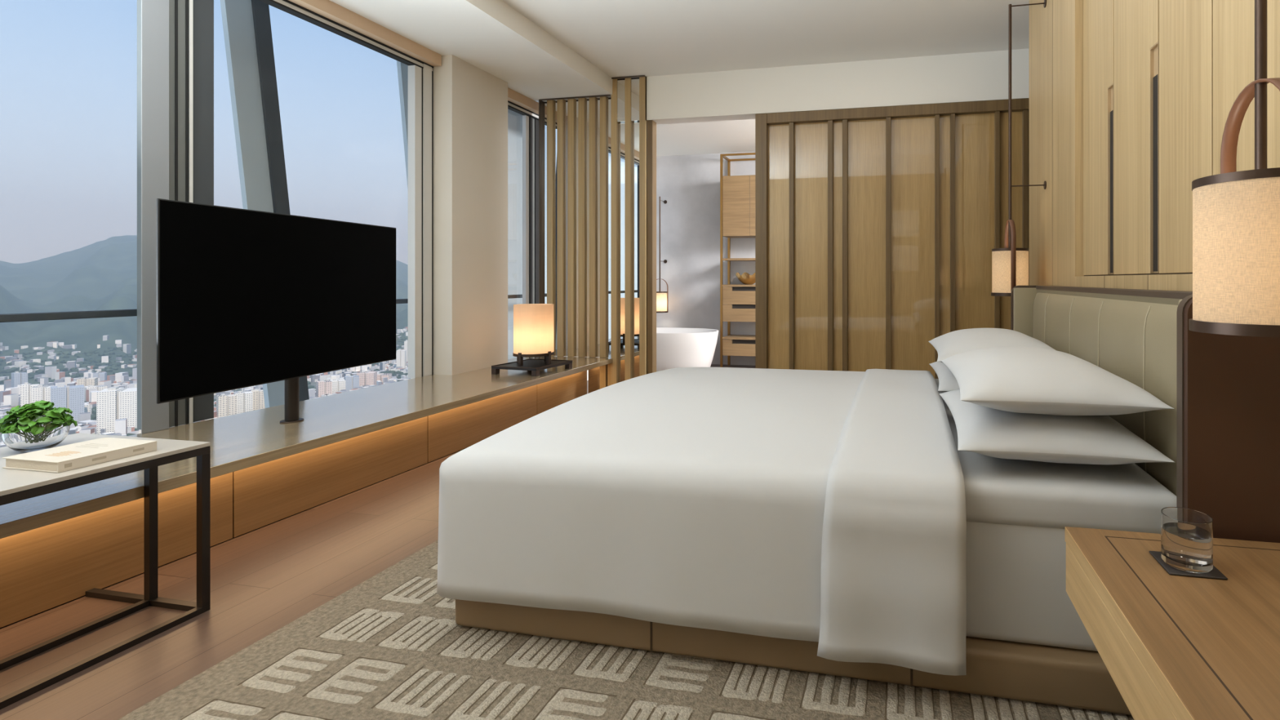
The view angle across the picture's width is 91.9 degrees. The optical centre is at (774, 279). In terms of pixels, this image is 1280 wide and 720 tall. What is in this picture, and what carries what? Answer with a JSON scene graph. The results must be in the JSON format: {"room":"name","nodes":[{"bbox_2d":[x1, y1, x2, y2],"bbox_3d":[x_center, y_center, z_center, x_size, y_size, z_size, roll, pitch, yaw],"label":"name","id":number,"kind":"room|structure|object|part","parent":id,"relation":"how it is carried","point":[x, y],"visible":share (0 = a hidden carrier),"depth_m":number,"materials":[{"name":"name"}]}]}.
{"room":"hotel room","nodes":[
{"label":"hotel room","id":0,"kind":"room"},
{"bbox_2d":[0,364,755,719],"bbox_3d":[0.047,1.300,3.949,5.920,0.200,8.750,0,0,12],"label":"floor","id":1,"kind":"structure","parent":0,"point":[264,579],"depth_m":2.26,"materials":[{"name":"brown wood"}]},
{"bbox_2d":[0,432,210,709],"bbox_3d":[-2.492,0.895,1.686,0.643,0.610,1.185,0,0,12],"label":"side table","id":2,"kind":"object","parent":1,"relation":"on","point":[15,485],"visible":0.87,"depth_m":2.10,"materials":[{"name":"paint"}]},
{"bbox_2d":[0,413,70,453],"bbox_3d":[-2.561,0.528,2.097,0.152,0.125,0.152,0,0,12],"label":"glass bowl","id":3,"kind":"object","parent":2,"relation":"on","point":[20,442],"visible":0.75,"depth_m":2.06,"materials":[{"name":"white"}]},
{"bbox_2d":[0,400,77,435],"bbox_3d":[-2.561,0.492,2.095,0.180,0.138,0.176,0,0,12],"label":"leafy plant","id":4,"kind":"object","parent":3,"relation":"in","point":[42,407],"visible":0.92,"depth_m":2.06,"materials":[{"name":"green plant"}]},
{"bbox_2d":[2,437,156,472],"bbox_3d":[-2.280,0.573,1.993,0.237,0.033,0.252,0,0,12],"label":"book","id":5,"kind":"object","parent":2,"relation":"on","point":[64,458],"visible":1,"depth_m":1.95,"materials":[{"name":"beige paper"}]},
{"bbox_2d":[45,451,79,456],"bbox_3d":[-2.274,0.556,1.935,0.078,0.001,0.050,0,0,12],"label":"print","id":6,"kind":"object","parent":5,"relation":"on","point":[58,453],"depth_m":1.93,"materials":[{"name":"beige paper"}]},
{"bbox_2d":[64,462,71,467],"bbox_3d":[-2.185,0.573,1.869,0.001,0.012,0.017,0,0,12],"label":"print","id":7,"kind":"object","parent":5,"relation":"attached to","point":[66,464],"depth_m":1.87,"materials":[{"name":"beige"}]},
{"bbox_2d":[80,443,107,448],"bbox_3d":[-2.284,0.556,2.028,0.100,0.001,0.039,0,0,12],"label":"print","id":8,"kind":"object","parent":5,"relation":"on","point":[86,445],"depth_m":2.02,"materials":[{"name":"beige paper"}]},
{"bbox_2d":[92,455,106,461],"bbox_3d":[-2.170,0.573,1.941,0.001,0.008,0.035,0,0,12],"label":"print","id":9,"kind":"object","parent":5,"relation":"attached to","point":[95,458],"depth_m":1.94,"materials":[{"name":"beige paper"}]},
{"bbox_2d":[133,447,144,452],"bbox_3d":[-2.149,0.573,2.041,0.001,0.008,0.030,0,0,12],"label":"print","id":10,"kind":"object","parent":5,"relation":"attached to","point":[135,449],"depth_m":2.04,"materials":[{"name":"beige paper"}]},
{"bbox_3d":[-2.492,0.617,1.686,0.643,0.026,1.185,0,0,12],"label":"frame","id":11,"kind":"part","parent":2,"relation":"part of","materials":[{"name":"grey metal"}]},
{"bbox_3d":[-2.453,1.190,1.678,0.563,0.020,1.185,0,0,12],"label":"frame","id":12,"kind":"part","parent":2,"relation":"part of","materials":[{"name":"grey metal"}]},
{"bbox_3d":[-2.313,0.905,2.241,0.026,0.550,0.026,0,0,12],"label":"leg","id":13,"kind":"part","parent":2,"relation":"part of","materials":[{"name":"grey metal"}]},
{"bbox_3d":[-2.072,0.905,2.191,0.026,0.550,0.026,0,0,12],"label":"leg","id":14,"kind":"part","parent":2,"relation":"part of","materials":[{"name":"grey metal"}]},
{"bbox_2d":[0,355,612,627],"bbox_3d":[-2.641,0.980,3.084,0.950,0.440,5.960,0,0,12],"label":"window ledge","id":15,"kind":"object","parent":1,"relation":"on","point":[57,547],"visible":0.75,"depth_m":2.93,"materials":[{"name":"brown wood"}]},
{"bbox_3d":[-2.666,1.001,2.155,0.040,0.390,1.326,0,0,12],"label":"panel","id":16,"kind":"part","parent":15,"relation":"part of","materials":[{"name":"brown wood"}]},
{"bbox_2d":[156,198,395,423],"bbox_3d":[-2.526,0.212,3.197,0.272,1.096,1.398,0,0,12],"label":"television","id":17,"kind":"object","parent":15,"relation":"on","point":[246,298],"visible":1,"depth_m":2.96,"materials":[{"name":"black"}]},
{"bbox_3d":[-2.601,0.757,3.254,0.104,0.006,0.104,0,0,12],"label":"plate","id":18,"kind":"part","parent":17,"relation":"part of","materials":[{"name":"brown metal"}]},
{"bbox_3d":[-2.601,0.404,3.254,0.062,0.700,0.062,0,0,12],"label":"post","id":19,"kind":"part","parent":17,"relation":"part of","materials":[{"name":"grey metal"}]},
{"bbox_3d":[-2.410,1.001,3.384,0.040,0.390,1.171,0,0,12],"label":"panel","id":20,"kind":"part","parent":15,"relation":"part of","materials":[{"name":"brown wood"}]},
{"bbox_3d":[-2.167,1.001,4.552,0.040,0.390,1.205,0,0,12],"label":"panel","id":21,"kind":"part","parent":15,"relation":"part of","materials":[{"name":"brown wood"}]},
{"bbox_2d":[491,358,572,376],"bbox_3d":[-2.021,0.727,5.054,0.469,0.066,0.506,0,0,12],"label":"tray","id":22,"kind":"object","parent":15,"relation":"on","point":[534,365],"visible":0.99,"depth_m":4.96,"materials":[{"name":"black wood"}]},
{"bbox_3d":[-2.021,0.709,5.054,0.430,0.018,0.470,0,0,17],"label":"tray plate","id":23,"kind":"part","parent":22,"relation":"part of","materials":[{"name":"black wood"}]},
{"bbox_2d":[512,303,554,365],"bbox_3d":[-2.026,0.452,5.080,0.334,0.495,0.334,0,0,12],"label":"table lamp","id":24,"kind":"object","parent":22,"relation":"on","point":[533,323],"visible":1,"depth_m":4.95,"materials":[{"name":"fabric"}]},
{"bbox_3d":[-1.957,1.001,5.556,0.040,0.390,0.834,0,0,12],"label":"panel","id":25,"kind":"part","parent":15,"relation":"part of","materials":[{"name":"brown wood"}]},
{"bbox_2d":[538,75,656,393],"bbox_3d":[-1.760,-0.379,5.965,1.190,3.158,0.160,0,0,12],"label":"screen","id":26,"kind":"object","parent":1,"relation":"on","point":[612,368],"visible":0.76,"depth_m":5.90,"materials":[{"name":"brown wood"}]},
{"bbox_3d":[-1.796,-1.872,5.901,1.125,0.172,0.020,0,0,12],"label":"rail","id":27,"kind":"part","parent":26,"relation":"part of","materials":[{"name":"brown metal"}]},
{"bbox_3d":[-1.196,-0.170,5.878,0.051,2.740,0.099,0,0,12],"label":"post","id":28,"kind":"part","parent":26,"relation":"part of","materials":[{"name":"brown wood"}]},
{"bbox_2d":[117,539,1133,719],"bbox_3d":[-0.123,1.190,2.375,2.930,0.020,4.000,0,0,12],"label":"rug","id":29,"kind":"object","parent":1,"relation":"on","point":[388,646],"visible":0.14,"depth_m":1.77,"materials":[{"name":"brown carpet"}]},
{"bbox_2d":[455,285,1279,715],"bbox_3d":[0.262,0.607,2.755,2.368,1.147,2.330,0,0,12],"label":"bed","id":30,"kind":"object","parent":29,"relation":"on","point":[1221,433],"visible":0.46,"depth_m":1.72,"materials":[{"name":"brown leather"}]},
{"bbox_2d":[934,378,1176,651],"bbox_3d":[0.232,0.818,2.797,2.202,0.460,1.934,0,0,12],"label":"mattress","id":31,"kind":"object","parent":30,"relation":"on","point":[1018,512],"visible":0.05,"depth_m":1.72,"materials":[{"name":"grey fabric"}]},
{"bbox_2d":[436,367,966,675],"bbox_3d":[-0.096,0.786,2.865,1.702,0.562,2.192,0,0,12],"label":"duvet","id":32,"kind":"object","parent":31,"relation":"on","point":[828,508],"visible":1,"depth_m":1.86,"materials":[{"name":"grey fabric"}]},
{"bbox_2d":[929,361,959,391],"bbox_3d":[1.108,0.490,3.109,0.573,0.171,0.896,0,0,12],"label":"pillow","id":33,"kind":"object","parent":31,"relation":"on","point":[947,380],"visible":0.2,"depth_m":2.87,"materials":[{"name":"grey fabric"}]},
{"bbox_2d":[928,328,1055,362],"bbox_3d":[1.103,0.348,3.110,0.573,0.184,0.906,0,0,12],"label":"pillow","id":34,"kind":"object","parent":33,"relation":"on","point":[948,344],"visible":0.6,"depth_m":2.85,"materials":[{"name":"grey fabric"}]},
{"bbox_2d":[938,389,1174,464],"bbox_3d":[0.910,0.490,2.160,0.573,0.171,0.906,0,0,12],"label":"pillow","id":35,"kind":"object","parent":31,"relation":"on","point":[980,429],"visible":0.62,"depth_m":1.78,"materials":[{"name":"grey fabric"}]},
{"bbox_2d":[940,346,1173,415],"bbox_3d":[0.917,0.345,2.169,0.567,0.180,0.906,0,0,12],"label":"pillow","id":36,"kind":"object","parent":35,"relation":"on","point":[1019,380],"visible":1,"depth_m":1.81,"materials":[{"name":"grey fabric"}]},
{"bbox_2d":[1065,526,1279,719],"bbox_3d":[0.840,0.885,0.938,0.494,0.590,0.940,0,0,12],"label":"nightstand","id":37,"kind":"object","parent":29,"relation":"on","point":[1173,647],"visible":0.85,"depth_m":1.06,"materials":[{"name":"brown wood"}]},
{"bbox_2d":[1148,551,1227,580],"bbox_3d":[0.850,0.588,1.248,0.104,0.004,0.104,0,0,12],"label":"coaster","id":38,"kind":"object","parent":37,"relation":"on","point":[1215,573],"visible":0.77,"depth_m":1.21,"materials":[{"name":"black leather"}]},
{"bbox_2d":[1160,506,1213,573],"bbox_3d":[0.850,0.535,1.248,0.089,0.100,0.089,0,0,12],"label":"tumbler","id":39,"kind":"object","parent":38,"relation":"on","point":[1186,534],"visible":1,"depth_m":1.22,"materials":[{"name":"clear glass"}]},
{"bbox_2d":[656,327,718,371],"bbox_3d":[-1.409,0.919,7.699,1.400,0.559,0.820,0,0,12],"label":"bathtub","id":40,"kind":"object","parent":1,"relation":"on","point":[675,347],"visible":0.48,"depth_m":7.32,"materials":[{"name":"white ceramic"}]},
{"bbox_2d":[720,152,755,367],"bbox_3d":[-0.118,-0.251,8.232,1.190,2.899,0.390,0,0,12],"label":"shelving unit","id":41,"kind":"object","parent":1,"relation":"on","point":[737,193],"visible":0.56,"depth_m":8.13,"materials":[{"name":"brown wood"}]},
{"bbox_3d":[-0.520,-0.998,8.135,0.375,0.811,0.024,0,0,12],"label":"door","id":42,"kind":"part","parent":41,"relation":"part of","materials":[{"name":"brown wood"}]},
{"bbox_3d":[-0.121,0.912,8.216,1.126,0.215,0.344,0,0,12],"label":"drawer","id":43,"kind":"part","parent":41,"relation":"part of","materials":[{"name":"brown wood"}]},
{"bbox_3d":[-0.121,0.446,8.216,1.126,0.229,0.344,0,0,12],"label":"drawer","id":44,"kind":"part","parent":41,"relation":"part of","materials":[{"name":"brown wood"}]},
{"bbox_3d":[-0.121,0.210,8.216,1.126,0.235,0.344,0,0,12],"label":"drawer","id":45,"kind":"part","parent":41,"relation":"part of","materials":[{"name":"brown wood"}]},
{"bbox_3d":[-0.240,0.832,8.110,0.678,0.052,0.020,0,0,12],"label":"drawer pull","id":46,"kind":"part","parent":41,"relation":"part of","materials":[{"name":"black metal"}]},
{"bbox_3d":[-0.240,0.358,8.110,0.678,0.052,0.020,0,0,12],"label":"drawer pull","id":47,"kind":"part","parent":41,"relation":"part of","materials":[{"name":"black metal"}]},
{"bbox_3d":[-0.240,0.120,8.110,0.678,0.052,0.020,0,0,12],"label":"drawer pull","id":48,"kind":"part","parent":41,"relation":"part of","materials":[{"name":"black metal"}]},
{"bbox_2d":[735,272,755,284],"bbox_3d":[-0.359,-0.022,8.267,0.352,0.167,0.361,0,0,12],"label":"decorative bowl","id":49,"kind":"object","parent":41,"relation":"on","point":[745,278],"visible":0.8,"depth_m":8.15,"materials":[{"name":"gold metal"}]},
{"bbox_3d":[0.032,-0.998,8.020,0.745,0.811,0.024,0,0,12],"label":"door","id":50,"kind":"part","parent":41,"relation":"part of","materials":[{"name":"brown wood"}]},
{"bbox_2d":[755,97,1029,378],"bbox_3d":[1.546,-0.170,5.276,3.514,2.737,0.080,0,0,12],"label":"screen","id":51,"kind":"object","parent":1,"relation":"on","point":[877,229],"visible":0.45,"depth_m":5.42,"materials":[{"name":"brown wood"}]},
{"bbox_3d":[0.039,-0.168,5.619,0.216,2.553,0.013,0,0,12],"label":"panel","id":52,"kind":"part","parent":51,"relation":"part of","materials":[{"name":"brown wood"}]},
{"bbox_3d":[0.336,-0.168,5.557,0.321,2.553,0.013,0,0,12],"label":"panel","id":53,"kind":"part","parent":51,"relation":"part of","materials":[{"name":"brown wood"}]},
{"bbox_3d":[0.576,-0.168,5.507,0.094,2.553,0.013,0,0,12],"label":"panel","id":54,"kind":"part","parent":51,"relation":"part of","materials":[{"name":"brown wood"}]},
{"bbox_3d":[0.829,-0.168,5.454,0.349,2.553,0.013,0,0,12],"label":"panel","id":55,"kind":"part","parent":51,"relation":"part of","materials":[{"name":"brown wood"}]},
{"bbox_3d":[1.224,-0.168,5.372,0.387,2.553,0.013,0,0,12],"label":"panel","id":56,"kind":"part","parent":51,"relation":"part of","materials":[{"name":"brown wood"}]},
{"bbox_3d":[1.492,-0.168,5.316,0.100,2.553,0.013,0,0,12],"label":"panel","id":57,"kind":"part","parent":51,"relation":"part of","materials":[{"name":"brown wood"}]},
{"bbox_3d":[1.736,-0.168,5.265,0.339,2.553,0.013,0,0,12],"label":"panel","id":58,"kind":"part","parent":51,"relation":"part of","materials":[{"name":"brown wood"}]},
{"bbox_3d":[2.027,-0.168,5.205,0.198,2.553,0.013,0,0,12],"label":"panel","id":59,"kind":"part","parent":51,"relation":"part of","materials":[{"name":"brown wood"}]},
{"bbox_3d":[2.376,-0.168,5.132,0.451,2.553,0.013,0,0,12],"label":"panel","id":60,"kind":"part","parent":51,"relation":"part of","materials":[{"name":"brown wood"}]},
{"bbox_2d":[433,54,507,375],"bbox_3d":[-2.601,-0.520,5.190,0.190,2.560,0.700,0,0,12],"label":"column","id":61,"kind":"structure","parent":0,"point":[470,103],"depth_m":5.01,"materials":[{"name":"beige paint"}]},
{"bbox_2d":[329,0,612,100],"bbox_3d":[-2.667,-2.030,3.084,1.000,0.460,5.950,0,0,12],"label":"ceiling","id":62,"kind":"structure","parent":0,"point":[491,36],"depth_m":4.60,"materials":[{"name":"white paint"}]},
{"bbox_2d":[564,355,588,380],"bbox_3d":[-2.832,1.100,4.548,0.080,0.600,8.750,0,0,12],"label":"wall","id":63,"kind":"structure","parent":0,"point":[564,356],"depth_m":7.21,"materials":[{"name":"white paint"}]},
{"bbox_2d":[137,0,213,434],"bbox_3d":[-3.151,-0.520,3.160,0.140,2.560,0.348,0,0,12],"label":"window frame","id":64,"kind":"structure","parent":63,"relation":"attached to","point":[175,37],"depth_m":3.08,"materials":[{"name":"grey metal"}]},
{"bbox_2d":[258,0,441,377],"bbox_3d":[-2.913,-0.500,4.039,0.152,2.600,1.680,0,0,12],"label":"window","id":65,"kind":"structure","parent":63,"relation":"in","point":[327,15],"depth_m":4.68,"materials":[{"name":"metal"}]},
{"bbox_3d":[-2.937,-1.688,4.090,0.059,0.025,1.570,0,0,12],"label":"head frame","id":66,"kind":"part","parent":65,"relation":"part of","materials":[{"name":"brown wood"}]},
{"bbox_2d":[507,87,538,303],"bbox_3d":[-2.520,-0.500,5.924,0.152,2.600,0.770,0,0,12],"label":"window","id":67,"kind":"structure","parent":63,"relation":"in","point":[518,103],"depth_m":6.14,"materials":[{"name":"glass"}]},
{"bbox_3d":[-2.554,-1.688,5.926,0.059,0.025,0.760,0,0,12],"label":"head frame","id":68,"kind":"part","parent":67,"relation":"part of","materials":[{"name":"white"}]},
{"bbox_2d":[534,97,755,155],"bbox_3d":[0.662,-2.000,6.951,5.940,0.400,2.620,0,0,12],"label":"ceiling","id":69,"kind":"structure","parent":0,"point":[732,135],"depth_m":7.68,"materials":[{"name":"white paint"}]},
{"bbox_2d":[656,151,755,365],"bbox_3d":[0.950,-0.500,8.331,5.940,3.400,0.200,0,0,12],"label":"wall","id":70,"kind":"structure","parent":0,"point":[690,184],"depth_m":8.66,"materials":[{"name":"grey paint"}]},
{"bbox_2d":[656,196,668,312],"bbox_3d":[-1.619,-0.360,8.600,0.238,1.640,0.321,0,0,12],"label":"wall lamp","id":71,"kind":"object","parent":70,"relation":"attached to","point":[662,297],"visible":0.68,"depth_m":8.49,"materials":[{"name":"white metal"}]},
{"bbox_3d":[-1.629,-0.464,8.553,0.019,1.432,0.019,0,0,12],"label":"rod","id":72,"kind":"part","parent":71,"relation":"part of","materials":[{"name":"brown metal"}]},
{"bbox_3d":[-1.629,0.310,8.553,0.214,0.260,0.214,0,0,12],"label":"lamp shade","id":73,"kind":"part","parent":71,"relation":"part of","materials":[{"name":"fabric"}]},
{"bbox_2d":[502,0,1029,77],"bbox_3d":[0.241,-2.110,2.478,4.940,0.300,5.950,0,0,12],"label":"ceiling","id":74,"kind":"structure","parent":0,"point":[620,37],"depth_m":4.74,"materials":[{"name":"white paint"}]},
{"bbox_2d":[646,48,1029,124],"bbox_3d":[1.032,-1.901,5.444,4.600,0.718,0.180,0,0,12],"label":"wall","id":75,"kind":"structure","parent":0,"point":[741,94],"depth_m":5.45,"materials":[{"name":"white paint"}]},
{"bbox_2d":[1029,0,1279,291],"bbox_3d":[1.369,-0.380,1.768,0.201,3.160,5.020,0,0,12],"label":"wall","id":76,"kind":"structure","parent":0,"point":[1131,101],"depth_m":2.46,"materials":[{"name":"brown wood"}]},
{"bbox_2d":[991,0,1046,296],"bbox_3d":[1.524,-0.823,3.789,0.321,1.846,0.238,0,0,12],"label":"wall lamp","id":77,"kind":"object","parent":76,"relation":"attached to","point":[1010,264],"visible":0.81,"depth_m":3.73,"materials":[{"name":"brown metal"}]},
{"bbox_3d":[1.477,-0.829,3.799,0.019,1.802,0.019,0,0,12],"label":"rod","id":78,"kind":"part","parent":77,"relation":"part of","materials":[{"name":"brown metal"}]},
{"bbox_3d":[1.477,-0.050,3.799,0.214,0.260,0.214,0,0,12],"label":"lamp shade","id":79,"kind":"part","parent":77,"relation":"part of","materials":[{"name":"fabric"}]},
{"bbox_3d":[1.678,-0.590,3.757,0.006,0.052,0.052,0,0,12],"label":"wall plate","id":80,"kind":"part","parent":77,"relation":"part of","materials":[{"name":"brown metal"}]},
{"bbox_3d":[1.555,-0.992,2.888,0.030,1.936,0.449,0,0,12],"label":"wall panel","id":81,"kind":"part","parent":76,"relation":"part of","materials":[{"name":"brown wood"}]},
{"bbox_3d":[1.460,-0.992,2.431,0.030,1.936,0.468,0,0,12],"label":"wall panel","id":82,"kind":"part","parent":76,"relation":"part of","materials":[{"name":"brown wood"}]},
{"bbox_3d":[1.372,-0.992,2.009,0.030,1.936,0.379,0,0,12],"label":"wall panel","id":83,"kind":"part","parent":76,"relation":"part of","materials":[{"name":"brown wood"}]},
{"bbox_2d":[1188,0,1279,337],"bbox_3d":[0.972,-0.823,1.142,0.321,1.846,0.238,0,0,12],"label":"wall lamp","id":84,"kind":"object","parent":76,"relation":"attached to","point":[1236,215],"visible":1,"depth_m":1.11,"materials":[{"name":"beige fabric"}]},
{"bbox_3d":[0.925,-0.050,1.151,0.214,0.260,0.214,0,0,12],"label":"lamp shade","id":85,"kind":"part","parent":84,"relation":"part of","materials":[{"name":"fabric"}]},
{"bbox_3d":[0.925,-0.829,1.151,0.019,1.802,0.019,0,0,12],"label":"rod","id":86,"kind":"part","parent":84,"relation":"part of","materials":[{"name":"brown metal"}]},
{"bbox_3d":[1.286,-0.992,1.598,0.030,1.936,0.445,0,0,12],"label":"wall panel","id":87,"kind":"part","parent":76,"relation":"part of","materials":[{"name":"brown wood"}]},
{"label":"outside","id":88,"kind":"structure","parent":0,"visible":0},
{"bbox_2d":[0,362,399,442],"bbox_3d":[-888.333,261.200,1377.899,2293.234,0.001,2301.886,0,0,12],"label":"ground","id":89,"kind":"structure","parent":88,"point":[313,384],"depth_m":1493.74,"materials":[{"name":"grey"}]},
{"bbox_2d":[11,371,27,387],"bbox_3d":[-1715.970,234.370,1373.003,22.047,53.660,23.541,0,0,12],"label":"apartment tower","id":90,"kind":"structure","parent":89,"relation":"on","point":[17,378],"depth_m":1366.73,"materials":[{"name":"grey concrete"}]},
{"bbox_2d":[20,382,39,407],"bbox_3d":[-1380.099,225.216,1119.825,26.783,71.969,27.460,0,0,12],"label":"apartment tower","id":91,"kind":"structure","parent":89,"relation":"on","point":[25,388],"depth_m":1110.87,"materials":[{"name":"grey concrete"}]},
{"bbox_2d":[31,383,57,403],"bbox_3d":[-1331.572,225.719,1104.163,38.839,70.962,39.267,0,0,12],"label":"apartment tower","id":92,"kind":"structure","parent":89,"relation":"on","point":[41,392],"depth_m":1092.05,"materials":[{"name":"grey concrete"}]},
{"bbox_2d":[50,383,84,421],"bbox_3d":[-1265.747,223.630,1081.475,48.684,75.140,50.330,0,0,12],"label":"apartment tower","id":93,"kind":"structure","parent":89,"relation":"on","point":[72,397],"depth_m":1074.07,"materials":[{"name":"grey concrete"}]},
{"bbox_2d":[76,377,97,386],"bbox_3d":[-1561.522,240.929,1373.003,36.396,40.543,36.664,0,0,12],"label":"apartment tower","id":94,"kind":"structure","parent":89,"relation":"on","point":[86,381],"depth_m":1366.06,"materials":[{"name":"grey concrete"}]},
{"bbox_2d":[84,403,90,413],"bbox_3d":[-1313.516,247.388,1135.938,34.190,27.623,36.270,0,0,12],"label":"apartment tower","id":95,"kind":"structure","parent":89,"relation":"on","point":[86,406],"depth_m":1139.99,"materials":[{"name":"grey concrete"}]},
{"bbox_2d":[84,385,107,400],"bbox_3d":[-1444.033,242.247,1283.702,34.720,37.906,36.844,0,0,12],"label":"apartment tower","id":96,"kind":"structure","parent":89,"relation":"on","point":[99,388],"depth_m":1277.36,"materials":[{"name":"grey concrete"}]},
{"bbox_2d":[93,371,106,381],"bbox_3d":[-1574.196,237.325,1409.780,24.988,47.751,25.099,0,0,12],"label":"apartment tower","id":97,"kind":"structure","parent":89,"relation":"on","point":[102,375],"depth_m":1405.64,"materials":[{"name":"grey concrete"}]},
{"bbox_2d":[96,386,137,434],"bbox_3d":[-1115.648,221.764,1031.996,64.132,78.872,64.280,0,0,12],"label":"apartment tower","id":98,"kind":"structure","parent":89,"relation":"on","point":[113,403],"depth_m":1015.67,"materials":[{"name":"grey concrete"}]},
{"bbox_2d":[0,331,408,435],"bbox_3d":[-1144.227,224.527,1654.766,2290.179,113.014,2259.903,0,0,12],"label":"trees","id":99,"kind":"object","parent":89,"relation":"on","point":[108,351],"visible":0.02,"depth_m":1697.81,"materials":[{"name":"green plant"}]},
{"bbox_2d":[0,326,413,447],"bbox_3d":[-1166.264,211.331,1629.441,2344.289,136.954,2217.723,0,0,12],"label":"city buildings","id":100,"kind":"structure","parent":89,"relation":"on","point":[10,397],"depth_m":1489.38},
{"bbox_2d":[216,393,236,417],"bbox_3d":[-994.918,233.584,1096.495,31.143,55.233,32.175,0,0,12],"label":"apartment tower","id":101,"kind":"structure","parent":89,"relation":"on","point":[226,405],"depth_m":1090.71,"materials":[{"name":"grey concrete"}]},
{"bbox_2d":[233,390,253,413],"bbox_3d":[-999.231,234.563,1135.938,31.859,53.274,32.726,0,0,12],"label":"apartment tower","id":102,"kind":"structure","parent":89,"relation":"on","point":[244,399],"depth_m":1130.57,"materials":[{"name":"grey concrete"}]},
{"bbox_2d":[251,388,265,410],"bbox_3d":[-997.881,235.806,1169.595,31.940,50.789,32.252,0,0,12],"label":"apartment tower","id":103,"kind":"structure","parent":89,"relation":"on","point":[258,394],"depth_m":1162.19,"materials":[{"name":"grey concrete"}]},
{"bbox_2d":[315,379,332,397],"bbox_3d":[-981.677,239.488,1315.794,31.348,43.424,32.188,0,0,12],"label":"apartment tower","id":104,"kind":"structure","parent":89,"relation":"on","point":[322,387],"depth_m":1307.65,"materials":[{"name":"grey concrete"}]},
{"bbox_2d":[329,378,345,393],"bbox_3d":[-993.696,243.313,1373.003,35.892,35.773,36.482,0,0,12],"label":"apartment tower","id":105,"kind":"structure","parent":89,"relation":"on","point":[337,384],"depth_m":1365.06,"materials":[{"name":"grey concrete"}]},
{"bbox_2d":[344,374,359,391],"bbox_3d":[-977.766,240.570,1397.304,34.423,41.260,34.790,0,0,12],"label":"apartment tower","id":106,"kind":"structure","parent":89,"relation":"on","point":[351,381],"depth_m":1388.93,"materials":[{"name":"grey concrete"}]},
{"bbox_2d":[356,370,377,386],"bbox_3d":[-968.815,238.761,1435.412,45.415,44.879,44.395,0,0,12],"label":"apartment tower","id":107,"kind":"structure","parent":89,"relation":"on","point":[366,378],"depth_m":1424.30,"materials":[{"name":"grey concrete"}]},
{"bbox_2d":[377,373,391,383],"bbox_3d":[-958.140,244.539,1475.657,43.762,33.321,42.583,0,0,12],"label":"apartment tower","id":108,"kind":"structure","parent":89,"relation":"on","point":[380,375],"depth_m":1465.57,"materials":[{"name":"grey concrete"}]},
{"bbox_2d":[396,348,406,368],"bbox_3d":[-1072.068,229.555,1735.114,27.188,63.291,26.426,0,0,12],"label":"apartment tower","id":109,"kind":"structure","parent":89,"relation":"on","point":[401,354],"depth_m":1727.28,"materials":[{"name":"grey"}]},
{"bbox_2d":[404,339,408,361],"bbox_3d":[-1141.195,223.653,1879.706,23.115,75.095,22.587,0,0,12],"label":"apartment tower","id":110,"kind":"structure","parent":89,"relation":"on","point":[406,343],"depth_m":1871.75,"materials":[{"name":"grey concrete"}]},
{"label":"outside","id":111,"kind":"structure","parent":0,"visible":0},
{"bbox_2d":[220,0,309,408],"bbox_3d":[-3.680,-0.300,4.398,0.080,5.400,0.851,0,0,12],"label":"brace","id":112,"kind":"object","parent":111,"point":[246,24],"visible":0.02,"depth_m":4.30,"materials":[{"name":"silver metal"}]},
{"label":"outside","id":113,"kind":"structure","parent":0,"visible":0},
{"bbox_2d":[396,60,408,189],"bbox_3d":[-3.377,-0.300,5.853,0.080,5.400,0.879,0,0,12],"label":"brace","id":114,"kind":"object","parent":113,"point":[402,68],"visible":0.02,"depth_m":5.59,"materials":[{"name":"silver metal"}]},
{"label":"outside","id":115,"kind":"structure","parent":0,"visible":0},
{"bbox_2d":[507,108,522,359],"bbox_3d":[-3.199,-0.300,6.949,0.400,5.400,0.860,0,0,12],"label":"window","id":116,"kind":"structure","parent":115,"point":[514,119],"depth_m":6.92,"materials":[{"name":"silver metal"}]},
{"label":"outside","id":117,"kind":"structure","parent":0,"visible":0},
{"bbox_2d":[0,235,408,384],"bbox_3d":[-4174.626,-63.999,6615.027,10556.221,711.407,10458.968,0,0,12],"label":"mountain range","id":118,"kind":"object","parent":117,"point":[101,275],"visible":0.16,"depth_m":2737.38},
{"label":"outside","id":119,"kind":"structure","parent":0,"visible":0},
{"bbox_2d":[0,294,522,322],"bbox_3d":[-3.011,0.170,4.714,0.040,0.036,10.000,0,0,12],"label":"handrail","id":120,"kind":"object","parent":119,"point":[9,317],"visible":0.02,"depth_m":2.90,"materials":[{"name":"grey metal"}]}
]}

